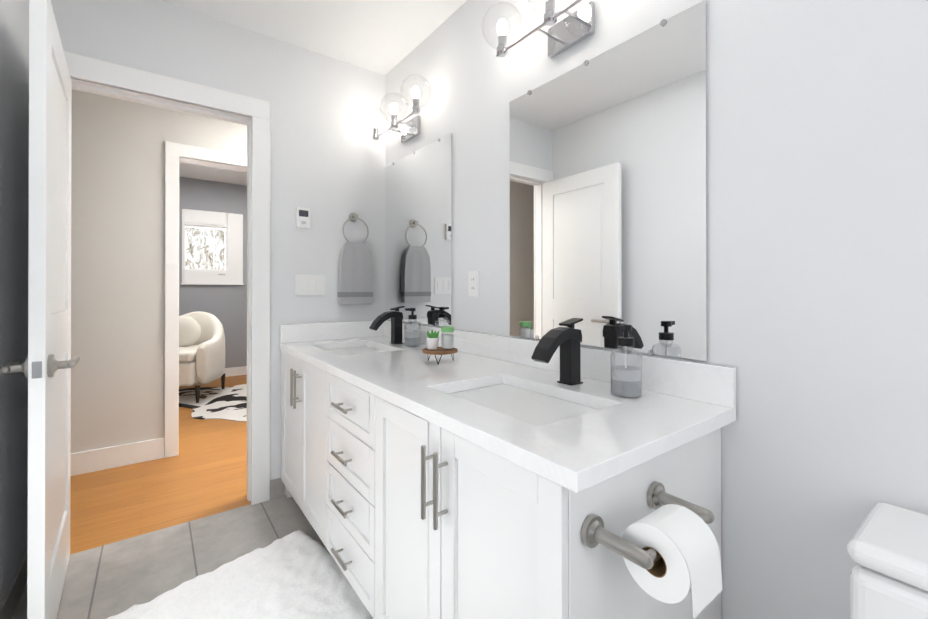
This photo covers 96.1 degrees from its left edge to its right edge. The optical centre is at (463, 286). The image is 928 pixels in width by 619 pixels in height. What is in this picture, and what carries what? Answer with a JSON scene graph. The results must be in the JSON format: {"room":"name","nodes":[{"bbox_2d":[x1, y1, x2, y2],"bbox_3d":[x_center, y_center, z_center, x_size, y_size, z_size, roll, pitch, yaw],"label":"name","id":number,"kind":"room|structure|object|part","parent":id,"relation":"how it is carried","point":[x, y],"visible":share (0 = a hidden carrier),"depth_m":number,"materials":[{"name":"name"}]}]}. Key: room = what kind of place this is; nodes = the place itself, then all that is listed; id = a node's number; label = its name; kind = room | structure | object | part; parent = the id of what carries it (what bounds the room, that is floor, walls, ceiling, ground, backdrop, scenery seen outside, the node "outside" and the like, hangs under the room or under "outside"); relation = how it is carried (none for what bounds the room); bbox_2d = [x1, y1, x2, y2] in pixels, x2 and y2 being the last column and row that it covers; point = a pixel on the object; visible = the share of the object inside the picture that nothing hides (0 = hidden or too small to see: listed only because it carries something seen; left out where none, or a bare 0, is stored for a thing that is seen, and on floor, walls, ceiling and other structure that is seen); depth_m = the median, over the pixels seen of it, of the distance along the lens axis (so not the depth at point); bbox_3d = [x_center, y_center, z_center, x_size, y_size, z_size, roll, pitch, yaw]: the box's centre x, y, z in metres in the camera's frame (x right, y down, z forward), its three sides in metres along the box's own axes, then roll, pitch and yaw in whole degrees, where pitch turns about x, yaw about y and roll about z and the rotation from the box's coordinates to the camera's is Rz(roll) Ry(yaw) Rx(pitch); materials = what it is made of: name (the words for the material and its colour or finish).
{"room":"bathroom","nodes":[
{"label":"bathroom","id":0,"kind":"room"},
{"bbox_2d":[0,0,28,604],"bbox_3d":[-0.597,-0.111,0.030,0.120,2.490,4.340,0,0,-37],"label":"wall","id":1,"kind":"structure","parent":0,"point":[14,135],"depth_m":1.49,"materials":[{"name":"paint"}]},
{"bbox_2d":[0,549,27,618],"bbox_3d":[-0.538,1.084,0.057,0.010,0.100,4.080,0,0,-37],"label":"baseboard","id":2,"kind":"structure","parent":1,"relation":"attached to","point":[11,598],"depth_m":1.47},
{"bbox_2d":[71,90,246,452],"bbox_3d":[-1.931,-0.102,2.938,5.740,2.490,0.120,0,0,-37],"label":"wall","id":3,"kind":"structure","parent":0,"point":[117,256],"depth_m":2.67,"materials":[{"name":"white paint"}]},
{"bbox_2d":[70,437,163,475],"bbox_3d":[-3.053,1.073,2.018,2.605,0.135,0.014,0,0,-37],"label":"baseboard","id":4,"kind":"structure","parent":3,"relation":"attached to","point":[88,461],"depth_m":2.63,"materials":[{"name":"white"}]},
{"bbox_2d":[164,141,246,457],"bbox_3d":[-1.661,0.084,3.127,0.952,2.120,0.136,0,0,-37],"label":"door frame","id":5,"kind":"structure","parent":3,"relation":"attached to","point":[174,152],"depth_m":2.82,"materials":[{"name":"white wood"}]},
{"bbox_2d":[11,375,325,618],"bbox_3d":[-1.168,1.190,1.906,5.740,0.100,8.040,0,0,-37],"label":"floor","id":6,"kind":"structure","parent":0,"point":[106,581],"depth_m":2.03,"materials":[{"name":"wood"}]},
{"bbox_2d":[179,384,246,421],"bbox_3d":[-2.135,1.144,4.305,1.512,0.005,1.827,0,0,-37],"label":"cowhide rug","id":7,"kind":"object","parent":6,"relation":"on","point":[227,403],"visible":0.33,"depth_m":4.12,"materials":[{"name":"white fur"}]},
{"bbox_2d":[179,311,225,402],"bbox_3d":[-2.970,0.707,4.317,0.911,0.865,0.884,0,0,-37],"label":"armchair","id":8,"kind":"object","parent":7,"relation":"on","point":[201,347],"visible":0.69,"depth_m":4.33,"materials":[{"name":"fabric"}]},
{"bbox_3d":[-2.949,0.802,4.324,0.768,0.335,0.805,0,0,-37],"label":"seat","id":9,"kind":"part","parent":8,"relation":"part of","materials":[{"name":"fabric"}]},
{"bbox_2d":[107,530,372,618],"bbox_3d":[-0.716,1.118,1.428,0.720,0.040,0.720,0,0,40],"label":"rug","id":10,"kind":"object","parent":6,"relation":"on","point":[298,574],"visible":0.9,"depth_m":1.52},
{"bbox_2d":[280,306,735,618],"bbox_3d":[-0.172,0.620,1.653,0.660,1.038,1.992,0,0,-37],"label":"bathroom vanity","id":11,"kind":"object","parent":6,"relation":"on","point":[483,476],"visible":1,"depth_m":1.07,"materials":[{"name":"white wood"}]},
{"bbox_2d":[369,306,404,343],"bbox_3d":[-0.408,0.204,2.230,0.188,0.203,0.058,0,0,-37],"label":"faucet","id":12,"kind":"object","parent":11,"relation":"on","point":[396,317],"depth_m":2.24,"materials":[{"name":"black metal"}]},
{"bbox_2d":[405,308,420,346],"bbox_3d":[-0.268,0.207,2.173,0.083,0.196,0.083,0,0,-37],"label":"soap dispenser","id":13,"kind":"object","parent":11,"relation":"on","point":[412,338],"visible":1,"depth_m":2.15,"materials":[{"name":"clear glass"}]},
{"bbox_2d":[422,347,457,364],"bbox_3d":[-0.097,0.277,1.683,0.144,0.054,0.144,0,0,-37],"label":"tray","id":14,"kind":"object","parent":11,"relation":"on","point":[440,351],"visible":0.94,"depth_m":1.64,"materials":[{"name":"brown wood"}]},
{"bbox_2d":[426,330,438,349],"bbox_3d":[-0.128,0.210,1.680,0.054,0.078,0.054,0,0,-37],"label":"plant pot","id":15,"kind":"object","parent":14,"relation":"on","point":[432,339],"visible":0.98,"depth_m":1.67,"materials":[{"name":"white ceramic"}]},
{"bbox_2d":[441,326,453,348],"bbox_3d":[-0.066,0.205,1.688,0.053,0.088,0.053,0,0,-37],"label":"jar","id":16,"kind":"object","parent":14,"relation":"on","point":[447,341],"visible":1,"depth_m":1.67,"materials":[{"name":"clear glass"}]},
{"bbox_2d":[531,318,582,385],"bbox_3d":[0.292,0.201,1.287,0.188,0.203,0.058,0,0,-37],"label":"faucet","id":17,"kind":"object","parent":11,"relation":"on","point":[569,339],"depth_m":1.29,"materials":[{"name":"black metal"}]},
{"bbox_2d":[610,324,641,397],"bbox_3d":[0.454,0.204,1.171,0.083,0.196,0.083,0,0,-37],"label":"soap dispenser","id":18,"kind":"object","parent":11,"relation":"on","point":[625,380],"visible":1,"depth_m":1.15,"materials":[{"name":"clear glass"}]},
{"bbox_2d":[581,481,722,617],"bbox_3d":[0.364,0.448,0.747,0.269,0.117,0.168,0,0,-37],"label":"toilet paper holder","id":19,"kind":"object","parent":11,"relation":"attached to","point":[669,551],"visible":1,"depth_m":0.68,"materials":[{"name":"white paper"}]},
{"bbox_2d":[847,502,927,618],"bbox_3d":[0.675,0.775,0.442,0.732,0.720,0.458,0,0,-37],"label":"toilet","id":20,"kind":"object","parent":6,"relation":"on","point":[887,547],"visible":1,"depth_m":0.68,"materials":[{"name":"white ceramic"}]},
{"bbox_2d":[179,177,246,367],"bbox_3d":[-3.087,-0.094,5.417,3.200,2.490,0.120,0,0,-37],"label":"wall","id":21,"kind":"structure","parent":0,"point":[226,305],"depth_m":5.35,"materials":[{"name":"grey paint"}]},
{"bbox_2d":[181,209,243,284],"bbox_3d":[-3.174,-0.491,5.284,0.680,0.924,0.067,0,0,-37],"label":"window","id":22,"kind":"structure","parent":21,"relation":"attached to","point":[231,224],"depth_m":5.31,"materials":[{"name":"white"}]},
{"bbox_2d":[224,366,246,376],"bbox_3d":[-3.046,1.096,5.358,3.205,0.110,0.017,0,0,-37],"label":"baseboard","id":23,"kind":"structure","parent":21,"relation":"attached to","point":[235,371],"depth_m":5.40,"materials":[{"name":"white"}]},
{"bbox_2d":[179,162,246,185],"bbox_3d":[-2.324,-1.392,4.394,3.440,0.100,2.680,0,0,-37],"label":"ceiling","id":24,"kind":"structure","parent":0,"point":[195,171],"depth_m":4.97,"materials":[{"name":"white paint"}]},
{"bbox_2d":[51,0,384,494],"bbox_3d":[-1.171,-0.104,2.232,1.582,2.490,0.120,0,0,-37],"label":"wall","id":25,"kind":"structure","parent":0,"point":[327,160],"depth_m":2.31,"materials":[{"name":"paint"}]},
{"bbox_2d":[0,0,79,618],"bbox_3d":[-1.451,0.127,1.492,0.166,2.007,0.743,0,0,-37],"label":"bathroom door","id":26,"kind":"structure","parent":25,"relation":"in","point":[47,365],"depth_m":1.25,"materials":[{"name":"white wood"}]},
{"bbox_2d":[64,51,270,504],"bbox_3d":[-1.447,0.073,2.026,0.912,2.135,0.152,0,0,-37],"label":"door frame","id":27,"kind":"structure","parent":25,"relation":"attached to","point":[118,76],"depth_m":2.19,"materials":[{"name":"white wood"}]},
{"bbox_2d":[296,207,309,227],"bbox_3d":[-0.902,-0.389,2.342,0.074,0.110,0.022,0,0,-37],"label":"thermostat","id":28,"kind":"object","parent":25,"relation":"attached to","point":[302,217],"visible":1,"depth_m":2.33,"materials":[{"name":"white plastic"}]},
{"bbox_2d":[295,274,324,294],"bbox_3d":[-0.873,-0.011,2.371,0.166,0.116,0.008,0,0,-37],"label":"switch plate","id":29,"kind":"object","parent":25,"relation":"attached to","point":[309,284],"visible":1,"depth_m":2.37,"materials":[{"name":"white plastic"}]},
{"bbox_2d":[338,213,372,303],"bbox_3d":[-0.651,-0.175,2.497,0.199,0.549,0.071,0,0,-37],"label":"towel ring","id":30,"kind":"object","parent":25,"relation":"attached to","point":[355,280],"visible":1,"depth_m":2.47,"materials":[{"name":"grey fabric"}]},
{"bbox_2d":[338,241,372,303],"bbox_3d":[-0.647,-0.084,2.491,0.199,0.367,0.056,0,0,-37],"label":"towel","id":31,"kind":"object","parent":30,"relation":"hanging from","point":[355,277],"depth_m":2.46,"materials":[{"name":"grey fabric"}]},
{"bbox_2d":[160,0,466,74],"bbox_3d":[0.087,-1.404,0.542,1.822,0.100,4.340,0,0,-37],"label":"ceiling","id":32,"kind":"structure","parent":0,"point":[384,37],"depth_m":2.13,"materials":[{"name":"white paint"}]},
{"bbox_2d":[385,0,927,618],"bbox_3d":[0.770,-0.108,1.045,0.120,2.490,4.340,0,0,-37],"label":"wall","id":33,"kind":"structure","parent":0,"point":[817,224],"depth_m":0.97,"materials":[{"name":"paint"}]},
{"bbox_2d":[362,74,430,143],"bbox_3d":[-0.373,-0.957,2.322,0.191,0.226,0.636,0,0,-37],"label":"sconce","id":34,"kind":"object","parent":33,"relation":"attached to","point":[410,129],"visible":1,"depth_m":2.30,"materials":[{"name":"silver metal"}]},
{"bbox_2d":[385,133,451,325],"bbox_3d":[-0.279,-0.279,2.346,0.009,0.969,0.730,0,0,-37],"label":"mirror","id":35,"kind":"object","parent":33,"relation":"attached to","point":[418,230],"visible":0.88,"depth_m":2.28,"materials":[{"name":"clear glass"}]},
{"bbox_2d":[468,271,478,295],"bbox_3d":[0.043,-0.015,1.914,0.007,0.116,0.072,0,0,-37],"label":"electrical outlet plate","id":36,"kind":"object","parent":33,"relation":"attached to","point":[473,283],"visible":1,"depth_m":1.91,"materials":[{"name":"white plastic"}]},
{"bbox_2d":[482,0,594,57],"bbox_3d":[0.304,-0.960,1.411,0.191,0.226,0.636,0,0,-37],"label":"sconce","id":37,"kind":"object","parent":33,"relation":"attached to","point":[572,29],"visible":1,"depth_m":1.46,"materials":[{"name":"silver metal"}]},
{"bbox_2d":[510,0,706,360],"bbox_3d":[0.415,-0.282,1.411,0.009,0.969,0.760,0,0,-37],"label":"mirror","id":38,"kind":"object","parent":33,"relation":"attached to","point":[608,191],"visible":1,"depth_m":1.31,"materials":[{"name":"clear glass"}]},
{"label":"outside","id":39,"kind":"structure","parent":0,"visible":0},
{"bbox_2d":[185,225,224,269],"bbox_3d":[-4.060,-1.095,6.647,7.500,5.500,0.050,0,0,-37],"label":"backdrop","id":40,"kind":"structure","parent":39,"point":[196,242],"depth_m":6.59,"materials":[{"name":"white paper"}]}
]}

